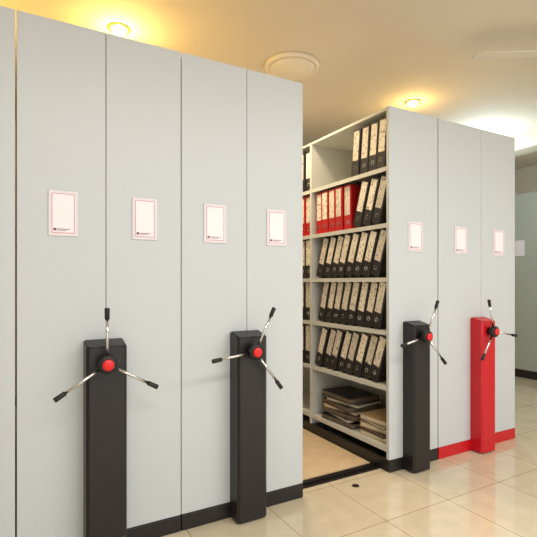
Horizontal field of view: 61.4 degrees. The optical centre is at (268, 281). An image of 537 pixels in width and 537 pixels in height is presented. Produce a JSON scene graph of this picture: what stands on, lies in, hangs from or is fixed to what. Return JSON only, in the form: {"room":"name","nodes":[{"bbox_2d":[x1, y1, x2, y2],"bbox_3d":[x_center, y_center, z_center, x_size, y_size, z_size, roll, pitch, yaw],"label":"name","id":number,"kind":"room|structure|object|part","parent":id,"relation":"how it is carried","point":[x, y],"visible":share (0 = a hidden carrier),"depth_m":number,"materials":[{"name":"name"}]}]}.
{"room":"archive room","nodes":[
{"label":"archive room","id":0,"kind":"room"},
{"bbox_2d":[15,121,16,394],"bbox_3d":[-0.529,-0.181,5.493,7.650,2.750,0.100,0,0,-29],"label":"wall","id":1,"kind":"structure","parent":0,"point":[15,121],"depth_m":4.36,"materials":[{"name":"paint"}]},
{"bbox_2d":[513,130,536,156],"bbox_3d":[3.484,-1.481,3.559,0.240,0.150,7.200,0,0,-29],"label":"trim","id":2,"kind":"structure","parent":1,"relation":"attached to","point":[526,143],"depth_m":4.76,"materials":[{"name":"paint"}]},
{"bbox_2d":[0,0,536,169],"bbox_3d":[1.256,-1.606,2.309,7.650,0.100,7.200,0,0,-29],"label":"ceiling","id":3,"kind":"structure","parent":0,"point":[372,56],"depth_m":2.96,"materials":[{"name":"paint"}]},
{"bbox_2d":[107,22,130,35],"bbox_3d":[-0.918,-1.539,2.776,0.140,0.034,0.140,0,0,-29],"label":"recessed light","id":4,"kind":"object","parent":3,"relation":"in","point":[117,28],"visible":1,"depth_m":2.75,"materials":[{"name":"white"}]},
{"bbox_3d":[-0.918,-1.538,2.776,0.087,0.033,0.087,0,0,-29],"label":"bulb","id":5,"kind":"part","parent":4,"relation":"part of","materials":[{"name":"beige"}]},
{"bbox_2d":[265,51,318,80],"bbox_3d":[0.169,-1.527,3.236,0.390,0.058,0.390,0,0,-29],"label":"round ceiling light","id":6,"kind":"object","parent":3,"relation":"attached to","point":[290,65],"visible":0.94,"depth_m":3.16,"materials":[{"name":"beige plastic"}]},
{"bbox_2d":[270,57,313,79],"bbox_3d":[0.169,-1.514,3.236,0.320,0.032,0.320,0,0,-29],"label":"diffuser","id":7,"kind":"object","parent":6,"relation":"attached to","point":[290,68],"depth_m":3.18,"materials":[{"name":"beige plastic"}]},
{"bbox_2d":[404,99,420,106],"bbox_3d":[1.247,-1.539,3.910,0.140,0.034,0.140,0,0,-29],"label":"recessed light","id":8,"kind":"object","parent":3,"relation":"in","point":[412,102],"visible":1,"depth_m":3.88,"materials":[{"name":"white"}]},
{"bbox_3d":[1.247,-1.538,3.910,0.087,0.033,0.087,0,0,-29],"label":"bulb","id":9,"kind":"part","parent":8,"relation":"part of","materials":[{"name":"beige"}]},
{"bbox_2d":[472,50,536,59],"bbox_3d":[1.957,-1.464,2.682,1.072,0.185,0.966,0,0,-29],"label":"ceiling fan","id":10,"kind":"object","parent":3,"relation":"hanging from","point":[502,54],"visible":1,"depth_m":2.80,"materials":[{"name":"beige plastic"}]},
{"bbox_2d":[15,376,536,536],"bbox_3d":[1.256,1.244,2.309,7.650,0.100,7.200,0,0,-29],"label":"floor","id":11,"kind":"structure","parent":0,"point":[471,493],"depth_m":2.45,"materials":[{"name":"tile"}]},
{"bbox_2d":[0,6,14,536],"bbox_3d":[-1.713,0.045,2.341,0.700,2.297,1.902,0,0,-29],"label":"shelving unit","id":12,"kind":"object","parent":11,"relation":"on","point":[7,15],"visible":1,"depth_m":1.81,"materials":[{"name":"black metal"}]},
{"bbox_2d":[16,10,180,536],"bbox_3d":[-1.103,0.045,2.682,0.688,2.297,1.902,0,0,-29],"label":"shelving unit","id":13,"kind":"object","parent":11,"relation":"on","point":[98,128],"visible":1,"depth_m":1.95,"materials":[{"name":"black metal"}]},
{"bbox_3d":[-0.875,0.006,1.924,0.343,2.219,0.022,0,0,-29],"label":"panel","id":14,"kind":"part","parent":13,"relation":"part of","materials":[{"name":"paint"}]},
{"bbox_3d":[-0.704,0.717,1.951,0.165,0.934,0.095,0,0,-29],"label":"drive post","id":15,"kind":"part","parent":13,"relation":"part of","materials":[{"name":"black metal"}]},
{"bbox_3d":[-0.574,0.006,2.093,0.341,2.219,0.022,0,0,-29],"label":"panel","id":16,"kind":"part","parent":13,"relation":"part of","materials":[{"name":"paint"}]},
{"bbox_2d":[181,52,302,530],"bbox_3d":[-0.497,0.045,3.022,0.696,2.297,1.902,0,0,-29],"label":"shelving unit","id":17,"kind":"object","parent":11,"relation":"on","point":[242,128],"visible":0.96,"depth_m":2.28,"materials":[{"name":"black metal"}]},
{"bbox_3d":[-0.270,0.006,2.263,0.349,2.219,0.022,0,0,-29],"label":"panel","id":18,"kind":"part","parent":17,"relation":"part of","materials":[{"name":"paint"}]},
{"bbox_3d":[-0.100,0.717,2.290,0.165,0.934,0.095,0,0,-29],"label":"drive post","id":19,"kind":"part","parent":17,"relation":"part of","materials":[{"name":"black metal"}]},
{"bbox_3d":[0.035,0.006,2.434,0.344,2.219,0.022,0,0,-29],"label":"panel","id":20,"kind":"part","parent":17,"relation":"part of","materials":[{"name":"paint"}]},
{"bbox_2d":[303,428,369,479],"bbox_3d":[0.007,1.188,3.496,0.632,0.012,1.568,0,0,-29],"label":"deck","id":21,"kind":"object","parent":11,"relation":"on","point":[321,457],"visible":0.29,"depth_m":3.03,"materials":[{"name":"laminate"}]},
{"bbox_2d":[302,463,378,488],"bbox_3d":[0.413,1.184,2.771,0.632,0.020,0.080,0,0,-29],"label":"rail","id":22,"kind":"object","parent":11,"relation":"on","point":[357,470],"visible":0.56,"depth_m":2.77,"materials":[{"name":"black metal"}]},
{"bbox_2d":[303,106,446,472],"bbox_3d":[0.540,0.045,3.605,0.490,2.297,1.904,0,0,-29],"label":"shelving unit","id":23,"kind":"object","parent":11,"relation":"on","point":[408,394],"visible":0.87,"depth_m":2.94,"materials":[{"name":"grey metal"}]},
{"bbox_2d":[303,323,304,362],"bbox_3d":[0.394,0.499,3.786,0.287,0.318,0.078,0,0,-29],"label":"binder","id":24,"kind":"object","parent":23,"relation":"on","point":[303,323],"visible":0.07,"depth_m":3.69,"materials":[{"name":"paper"}]},
{"bbox_2d":[303,240,305,278],"bbox_3d":[0.405,-0.188,3.792,0.287,0.318,0.078,0,0,-29],"label":"binder","id":25,"kind":"object","parent":23,"relation":"on","point":[304,241],"visible":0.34,"depth_m":3.70,"materials":[{"name":"paper"}]},
{"bbox_2d":[303,153,305,191],"bbox_3d":[0.394,-0.890,3.786,0.287,0.318,0.078,0,0,-29],"label":"binder","id":26,"kind":"object","parent":23,"relation":"on","point":[304,154],"visible":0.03,"depth_m":3.69,"materials":[{"name":"cardboard"}]},
{"bbox_2d":[303,197,305,235],"bbox_3d":[0.398,-0.531,3.788,0.287,0.318,0.078,0,0,-29],"label":"binder","id":27,"kind":"object","parent":23,"relation":"on","point":[304,198],"visible":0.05,"depth_m":3.69,"materials":[{"name":"paper"}]},
{"bbox_2d":[303,282,305,319],"bbox_3d":[0.396,0.149,3.787,0.287,0.318,0.078,0,0,-29],"label":"binder","id":28,"kind":"object","parent":23,"relation":"on","point":[304,283],"visible":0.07,"depth_m":3.69,"materials":[{"name":"paper"}]},
{"bbox_3d":[0.308,-0.717,4.056,0.417,0.028,0.843,0,0,-29],"label":"shelf","id":29,"kind":"part","parent":23,"relation":"part of","materials":[{"name":"metal"}]},
{"bbox_3d":[0.308,1.058,4.056,0.417,0.028,0.843,0,0,-29],"label":"shelf","id":30,"kind":"part","parent":23,"relation":"part of","materials":[{"name":"metal"}]},
{"bbox_2d":[305,324,309,363],"bbox_3d":[0.441,0.499,3.715,0.287,0.318,0.078,0,0,-29],"label":"binder","id":31,"kind":"object","parent":23,"relation":"on","point":[307,326],"visible":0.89,"depth_m":3.65,"materials":[{"name":"paper"}]},
{"bbox_2d":[305,282,309,319],"bbox_3d":[0.442,0.149,3.716,0.287,0.318,0.078,0,0,-29],"label":"binder","id":32,"kind":"object","parent":23,"relation":"on","point":[307,312],"visible":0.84,"depth_m":3.65,"materials":[{"name":"paper"}]},
{"bbox_2d":[306,239,309,278],"bbox_3d":[0.443,-0.188,3.717,0.287,0.318,0.078,0,0,-29],"label":"binder","id":33,"kind":"object","parent":23,"relation":"on","point":[307,240],"visible":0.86,"depth_m":3.65,"materials":[{"name":"paper"}]},
{"bbox_2d":[306,196,309,235],"bbox_3d":[0.445,-0.531,3.718,0.287,0.318,0.078,0,0,-29],"label":"binder","id":34,"kind":"object","parent":23,"relation":"on","point":[308,197],"visible":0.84,"depth_m":3.65,"materials":[{"name":"paper"}]},
{"bbox_2d":[306,151,309,190],"bbox_3d":[0.445,-0.890,3.717,0.287,0.318,0.078,0,0,-29],"label":"binder","id":35,"kind":"object","parent":23,"relation":"on","point":[307,153],"visible":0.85,"depth_m":3.65,"materials":[{"name":"cardboard"}]},
{"bbox_2d":[316,193,321,233],"bbox_3d":[0.517,-0.531,3.590,0.287,0.318,0.078,0,0,-29],"label":"binder","id":36,"kind":"object","parent":23,"relation":"on","point":[318,196],"visible":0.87,"depth_m":3.52,"materials":[{"name":"cardboard"}]},
{"bbox_2d":[315,326,330,366],"bbox_3d":[0.530,0.495,3.551,0.287,0.326,0.178,0,0,-29],"label":"binder","id":37,"kind":"object","parent":23,"relation":"on","point":[325,333],"visible":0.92,"depth_m":3.47,"materials":[{"name":"paper"}]},
{"bbox_2d":[316,236,330,277],"bbox_3d":[0.540,-0.192,3.553,0.287,0.326,0.174,0,0,-29],"label":"binder","id":38,"kind":"object","parent":23,"relation":"on","point":[326,240],"visible":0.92,"depth_m":3.48,"materials":[{"name":"cardboard"}]},
{"bbox_2d":[318,282,330,321],"bbox_3d":[0.547,0.145,3.538,0.287,0.327,0.155,0,0,-29],"label":"binder","id":39,"kind":"object","parent":23,"relation":"on","point":[326,286],"visible":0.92,"depth_m":3.46,"materials":[{"name":"paper"}]},
{"bbox_2d":[322,191,328,232],"bbox_3d":[0.551,-0.531,3.512,0.287,0.318,0.078,0,0,-29],"label":"binder","id":40,"kind":"object","parent":23,"relation":"on","point":[325,195],"visible":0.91,"depth_m":3.43,"materials":[{"name":"cardboard"}]},
{"bbox_2d":[323,328,336,368],"bbox_3d":[0.586,0.496,3.480,0.287,0.326,0.182,0,0,-29],"label":"binder","id":41,"kind":"object","parent":23,"relation":"on","point":[333,331],"visible":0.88,"depth_m":3.41,"materials":[{"name":"paper"}]},
{"bbox_2d":[323,235,337,277],"bbox_3d":[0.586,-0.192,3.479,0.287,0.326,0.174,0,0,-29],"label":"binder","id":42,"kind":"object","parent":23,"relation":"on","point":[333,241],"visible":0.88,"depth_m":3.40,"materials":[{"name":"paper"}]},
{"bbox_2d":[325,282,337,322],"bbox_3d":[0.592,0.145,3.462,0.287,0.327,0.158,0,0,-29],"label":"binder","id":43,"kind":"object","parent":23,"relation":"on","point":[333,288],"visible":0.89,"depth_m":3.39,"materials":[{"name":"paper"}]},
{"bbox_2d":[329,189,335,231],"bbox_3d":[0.595,-0.531,3.439,0.287,0.318,0.078,0,0,-29],"label":"binder","id":44,"kind":"object","parent":23,"relation":"on","point":[332,221],"visible":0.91,"depth_m":3.36,"materials":[{"name":"cardboard"}]},
{"bbox_2d":[329,328,345,370],"bbox_3d":[0.620,0.495,3.399,0.287,0.326,0.179,0,0,-29],"label":"binder","id":45,"kind":"object","parent":23,"relation":"on","point":[340,334],"visible":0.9,"depth_m":3.32,"materials":[{"name":"paper"}]},
{"bbox_2d":[330,234,344,277],"bbox_3d":[0.629,-0.192,3.399,0.287,0.326,0.175,0,0,-29],"label":"binder","id":46,"kind":"object","parent":23,"relation":"on","point":[340,239],"visible":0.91,"depth_m":3.33,"materials":[{"name":"paper"}]},
{"bbox_2d":[332,282,344,323],"bbox_3d":[0.632,0.145,3.387,0.287,0.327,0.153,0,0,-29],"label":"binder","id":47,"kind":"object","parent":23,"relation":"on","point":[341,285],"visible":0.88,"depth_m":3.31,"materials":[{"name":"paper"}]},
{"bbox_2d":[335,186,343,230],"bbox_3d":[0.633,-0.531,3.364,0.287,0.318,0.078,0,0,-29],"label":"binder","id":48,"kind":"object","parent":23,"relation":"on","point":[339,192],"visible":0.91,"depth_m":3.28,"materials":[{"name":"paper"}]},
{"bbox_2d":[321,412,360,429],"bbox_3d":[0.613,1.025,3.411,0.270,0.036,0.350,0,0,-32],"label":"document folder","id":49,"kind":"object","parent":23,"relation":"on","point":[325,415],"visible":0.27,"depth_m":3.31,"materials":[{"name":"black cardboard"}]},
{"bbox_2d":[325,411,359,423],"bbox_3d":[0.624,0.995,3.411,0.270,0.022,0.320,0,0,-22],"label":"document folder","id":50,"kind":"object","parent":49,"relation":"on","point":[347,421],"visible":0.2,"depth_m":3.26,"materials":[{"name":"paper"}]},
{"bbox_2d":[323,405,360,421],"bbox_3d":[0.620,0.966,3.398,0.270,0.034,0.350,0,0,-34],"label":"document folder","id":51,"kind":"object","parent":50,"relation":"on","point":[332,411],"visible":0.27,"depth_m":3.29,"materials":[{"name":"brown cardboard"}]},
{"bbox_2d":[323,403,379,415],"bbox_3d":[0.624,0.939,3.411,0.270,0.020,0.320,0,0,-38],"label":"document folder","id":52,"kind":"object","parent":51,"relation":"on","point":[326,404],"visible":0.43,"depth_m":3.32,"materials":[{"name":"paper"}]},
{"bbox_2d":[323,397,378,412],"bbox_3d":[0.613,0.911,3.411,0.270,0.034,0.350,0,0,-24],"label":"document folder","id":53,"kind":"object","parent":52,"relation":"on","point":[347,409],"visible":0.52,"depth_m":3.28,"materials":[{"name":"black cardboard"}]},
{"bbox_2d":[326,396,382,408],"bbox_3d":[0.641,0.882,3.386,0.270,0.022,0.320,0,0,-36],"label":"document folder","id":54,"kind":"object","parent":53,"relation":"on","point":[370,403],"visible":0.52,"depth_m":3.27,"materials":[{"name":"paper"}]},
{"bbox_2d":[322,385,378,403],"bbox_3d":[0.615,0.852,3.429,0.270,0.036,0.350,0,0,-26],"label":"document folder","id":55,"kind":"object","parent":54,"relation":"on","point":[349,394],"visible":1,"depth_m":3.35,"materials":[{"name":"black cardboard"}]},
{"bbox_2d":[336,233,352,277],"bbox_3d":[0.663,-0.192,3.315,0.287,0.326,0.176,0,0,-29],"label":"binder","id":56,"kind":"object","parent":23,"relation":"on","point":[348,236],"visible":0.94,"depth_m":3.24,"materials":[{"name":"cardboard"}]},
{"bbox_3d":[0.698,0.017,3.801,0.012,2.199,1.712,0,0,-29],"label":"panel","id":57,"kind":"part","parent":23,"relation":"part of","materials":[{"name":"metal"}]},
{"bbox_2d":[337,330,352,372],"bbox_3d":[0.671,0.496,3.321,0.287,0.326,0.182,0,0,-29],"label":"binder","id":58,"kind":"object","parent":23,"relation":"on","point":[348,335],"visible":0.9,"depth_m":3.25,"materials":[{"name":"paper"}]},
{"bbox_3d":[0.514,-1.092,3.698,0.434,0.018,1.712,0,0,-29],"label":"panel","id":59,"kind":"part","parent":23,"relation":"part of","materials":[{"name":"metal"}]},
{"bbox_2d":[339,282,352,324],"bbox_3d":[0.673,0.145,3.306,0.287,0.327,0.158,0,0,-29],"label":"binder","id":60,"kind":"object","parent":23,"relation":"on","point":[348,285],"visible":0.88,"depth_m":3.23,"materials":[{"name":"paper"}]},
{"bbox_3d":[0.725,-0.717,3.312,0.417,0.028,0.820,0,0,-29],"label":"shelf","id":61,"kind":"part","parent":23,"relation":"part of","materials":[{"name":"metal"}]},
{"bbox_3d":[0.725,-0.358,3.312,0.417,0.028,0.820,0,0,-29],"label":"shelf","id":62,"kind":"part","parent":23,"relation":"part of","materials":[{"name":"metal"}]},
{"bbox_3d":[0.725,-0.014,3.312,0.417,0.028,0.820,0,0,-29],"label":"shelf","id":63,"kind":"part","parent":23,"relation":"part of","materials":[{"name":"metal"}]},
{"bbox_3d":[0.725,0.323,3.312,0.417,0.028,0.820,0,0,-29],"label":"shelf","id":64,"kind":"part","parent":23,"relation":"part of","materials":[{"name":"metal"}]},
{"bbox_3d":[0.725,0.673,3.312,0.417,0.028,0.820,0,0,-29],"label":"shelf","id":65,"kind":"part","parent":23,"relation":"part of","materials":[{"name":"metal"}]},
{"bbox_3d":[0.725,1.058,3.312,0.417,0.028,0.820,0,0,-29],"label":"shelf","id":66,"kind":"part","parent":23,"relation":"part of","materials":[{"name":"metal"}]},
{"bbox_2d":[344,184,360,229],"bbox_3d":[0.686,-0.531,3.297,0.287,0.318,0.078,0,0,-29],"label":"binder","id":67,"kind":"object","parent":23,"relation":"on","point":[351,192],"visible":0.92,"depth_m":3.21,"materials":[{"name":"cardboard"}]},
{"bbox_2d":[344,232,361,277],"bbox_3d":[0.708,-0.192,3.237,0.287,0.326,0.175,0,0,-29],"label":"binder","id":68,"kind":"object","parent":23,"relation":"on","point":[356,236],"visible":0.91,"depth_m":3.16,"materials":[{"name":"cardboard"}]},
{"bbox_2d":[344,331,361,374],"bbox_3d":[0.708,0.495,3.242,0.287,0.326,0.178,0,0,-29],"label":"binder","id":69,"kind":"object","parent":23,"relation":"on","point":[355,340],"visible":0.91,"depth_m":3.17,"materials":[{"name":"paper"}]},
{"bbox_2d":[347,282,361,325],"bbox_3d":[0.716,0.145,3.229,0.287,0.327,0.156,0,0,-29],"label":"binder","id":70,"kind":"object","parent":23,"relation":"on","point":[356,289],"visible":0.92,"depth_m":3.15,"materials":[{"name":"paper"}]},
{"bbox_2d":[351,128,361,176],"bbox_3d":[0.727,-0.893,3.195,0.287,0.324,0.108,0,0,-29],"label":"binder","id":71,"kind":"object","parent":23,"relation":"on","point":[357,139],"visible":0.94,"depth_m":3.12,"materials":[{"name":"cardboard"}]},
{"bbox_2d":[353,230,369,277],"bbox_3d":[0.752,-0.192,3.159,0.287,0.326,0.175,0,0,-29],"label":"binder","id":72,"kind":"object","parent":23,"relation":"on","point":[364,237],"visible":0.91,"depth_m":3.09,"materials":[{"name":"paper"}]},
{"bbox_2d":[353,179,370,226],"bbox_3d":[0.754,-0.536,3.158,0.287,0.327,0.170,0,0,-29],"label":"binder","id":73,"kind":"object","parent":23,"relation":"on","point":[365,185],"visible":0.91,"depth_m":3.08,"materials":[{"name":"cardboard"}]},
{"bbox_2d":[352,332,371,377],"bbox_3d":[0.752,0.495,3.161,0.287,0.326,0.178,0,0,-29],"label":"binder","id":74,"kind":"object","parent":23,"relation":"on","point":[365,337],"visible":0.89,"depth_m":3.08,"materials":[{"name":"paper"}]},
{"bbox_2d":[355,282,370,326],"bbox_3d":[0.762,0.145,3.155,0.287,0.327,0.154,0,0,-29],"label":"binder","id":75,"kind":"object","parent":23,"relation":"on","point":[365,288],"visible":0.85,"depth_m":3.08,"materials":[{"name":"paper"}]},
{"bbox_2d":[360,125,370,173],"bbox_3d":[0.774,-0.893,3.127,0.287,0.324,0.106,0,0,-29],"label":"binder","id":76,"kind":"object","parent":23,"relation":"on","point":[366,130],"visible":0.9,"depth_m":3.05,"materials":[{"name":"cardboard"}]},
{"bbox_2d":[361,229,379,277],"bbox_3d":[0.794,-0.192,3.081,0.287,0.326,0.173,0,0,-29],"label":"binder","id":77,"kind":"object","parent":23,"relation":"on","point":[374,234],"visible":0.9,"depth_m":3.01,"materials":[{"name":"cardboard"}]},
{"bbox_2d":[361,333,379,379],"bbox_3d":[0.801,0.495,3.088,0.287,0.326,0.178,0,0,-29],"label":"binder","id":78,"kind":"object","parent":23,"relation":"on","point":[374,338],"visible":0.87,"depth_m":3.02,"materials":[{"name":"cardboard"}]},
{"bbox_2d":[363,282,378,327],"bbox_3d":[0.804,0.145,3.075,0.287,0.327,0.157,0,0,-29],"label":"binder","id":79,"kind":"object","parent":23,"relation":"on","point":[373,291],"visible":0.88,"depth_m":3.00,"materials":[{"name":"paper"}]},
{"bbox_2d":[362,177,380,225],"bbox_3d":[0.802,-0.536,3.082,0.287,0.327,0.169,0,0,-29],"label":"binder","id":80,"kind":"object","parent":23,"relation":"on","point":[374,185],"visible":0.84,"depth_m":3.00,"materials":[{"name":"paper"}]},
{"bbox_2d":[360,429,385,443],"bbox_3d":[0.808,1.028,3.084,0.270,0.030,0.250,0,0,-32],"label":"document folder","id":81,"kind":"object","parent":23,"relation":"on","point":[363,432],"visible":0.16,"depth_m":3.02,"materials":[{"name":"paper"}]},
{"bbox_2d":[360,424,385,438],"bbox_3d":[0.808,1.000,3.084,0.270,0.025,0.250,0,0,-25],"label":"document folder","id":82,"kind":"object","parent":81,"relation":"on","point":[383,436],"visible":0.27,"depth_m":2.99,"materials":[{"name":"beige cardboard"}]},
{"bbox_2d":[360,420,385,434],"bbox_3d":[0.808,0.971,3.084,0.270,0.030,0.250,0,0,-34],"label":"document folder","id":83,"kind":"object","parent":82,"relation":"on","point":[364,424],"visible":0.16,"depth_m":3.02,"materials":[{"name":"paper"}]},
{"bbox_2d":[360,416,385,429],"bbox_3d":[0.808,0.946,3.084,0.270,0.020,0.250,0,0,-24],"label":"document folder","id":84,"kind":"object","parent":83,"relation":"on","point":[364,420],"visible":0.27,"depth_m":2.99,"materials":[{"name":"paper"}]},
{"bbox_2d":[359,408,385,426],"bbox_3d":[0.808,0.920,3.084,0.270,0.030,0.250,0,0,-32],"label":"document folder","id":85,"kind":"object","parent":84,"relation":"on","point":[378,416],"visible":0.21,"depth_m":3.06,"materials":[{"name":"paper"}]},
{"bbox_2d":[368,121,378,171],"bbox_3d":[0.816,-0.893,3.054,0.287,0.324,0.106,0,0,-29],"label":"binder","id":86,"kind":"object","parent":23,"relation":"on","point":[374,135],"visible":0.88,"depth_m":2.98,"materials":[{"name":"cardboard"}]},
{"bbox_2d":[369,335,385,382],"bbox_3d":[0.835,0.496,3.006,0.287,0.326,0.180,0,0,-29],"label":"binder","id":87,"kind":"object","parent":23,"relation":"on","point":[378,369],"visible":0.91,"depth_m":2.94,"materials":[{"name":"cardboard"}]},
{"bbox_2d":[370,228,385,277],"bbox_3d":[0.842,-0.192,3.007,0.287,0.326,0.174,0,0,-29],"label":"binder","id":88,"kind":"object","parent":23,"relation":"on","point":[378,270],"visible":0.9,"depth_m":2.94,"materials":[{"name":"cardboard"}]},
{"bbox_2d":[371,282,385,329],"bbox_3d":[0.839,0.145,2.994,0.287,0.327,0.155,0,0,-29],"label":"binder","id":89,"kind":"object","parent":23,"relation":"on","point":[379,316],"visible":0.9,"depth_m":2.92,"materials":[{"name":"paper"}]},
{"bbox_2d":[371,174,385,223],"bbox_3d":[0.848,-0.536,3.007,0.287,0.327,0.170,0,0,-29],"label":"binder","id":90,"kind":"object","parent":23,"relation":"on","point":[379,214],"visible":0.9,"depth_m":2.94,"materials":[{"name":"cardboard"}]},
{"bbox_2d":[376,117,385,168],"bbox_3d":[0.852,-0.893,2.975,0.287,0.324,0.107,0,0,-29],"label":"binder","id":91,"kind":"object","parent":23,"relation":"on","point":[381,155],"visible":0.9,"depth_m":2.90,"materials":[{"name":"paper"}]},
{"bbox_3d":[0.940,0.006,2.942,0.439,2.219,0.022,0,0,-29],"label":"panel","id":92,"kind":"part","parent":23,"relation":"part of","materials":[{"name":"paint"}]},
{"bbox_3d":[0.946,0.717,2.877,0.150,0.934,0.095,0,0,-29],"label":"drive post","id":93,"kind":"part","parent":23,"relation":"part of","materials":[{"name":"black metal"}]},
{"bbox_2d":[437,118,517,458],"bbox_3d":[1.132,0.045,3.936,0.850,2.297,1.902,0,0,-29],"label":"shelving unit","id":94,"kind":"object","parent":11,"relation":"on","point":[476,335],"visible":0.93,"depth_m":3.18,"materials":[{"name":"grey metal"}]},
{"bbox_3d":[1.333,0.006,3.162,0.444,2.219,0.022,0,0,-29],"label":"panel","id":95,"kind":"part","parent":94,"relation":"part of","materials":[{"name":"paint"}]},
{"bbox_3d":[1.520,0.717,3.199,0.150,0.934,0.095,0,0,-29],"label":"drive post","id":96,"kind":"part","parent":94,"relation":"part of","materials":[{"name":"red metal"}]},
{"bbox_3d":[1.705,0.006,3.370,0.402,2.219,0.022,0,0,-29],"label":"panel","id":97,"kind":"part","parent":94,"relation":"part of","materials":[{"name":"paint"}]},
{"bbox_2d":[515,191,536,379],"bbox_3d":[3.371,0.045,5.789,0.516,2.297,0.446,0,0,-29],"label":"shelving unit","id":98,"kind":"object","parent":11,"relation":"on","point":[525,203],"visible":0.7,"depth_m":5.60,"materials":[{"name":"grey metal"}]},
{"bbox_2d":[515,165,536,194],"bbox_3d":[4.636,-0.181,4.205,0.100,2.750,7.200,0,0,-29],"label":"wall","id":99,"kind":"structure","parent":0,"point":[525,178],"depth_m":6.13,"materials":[{"name":"paint"}]}
]}

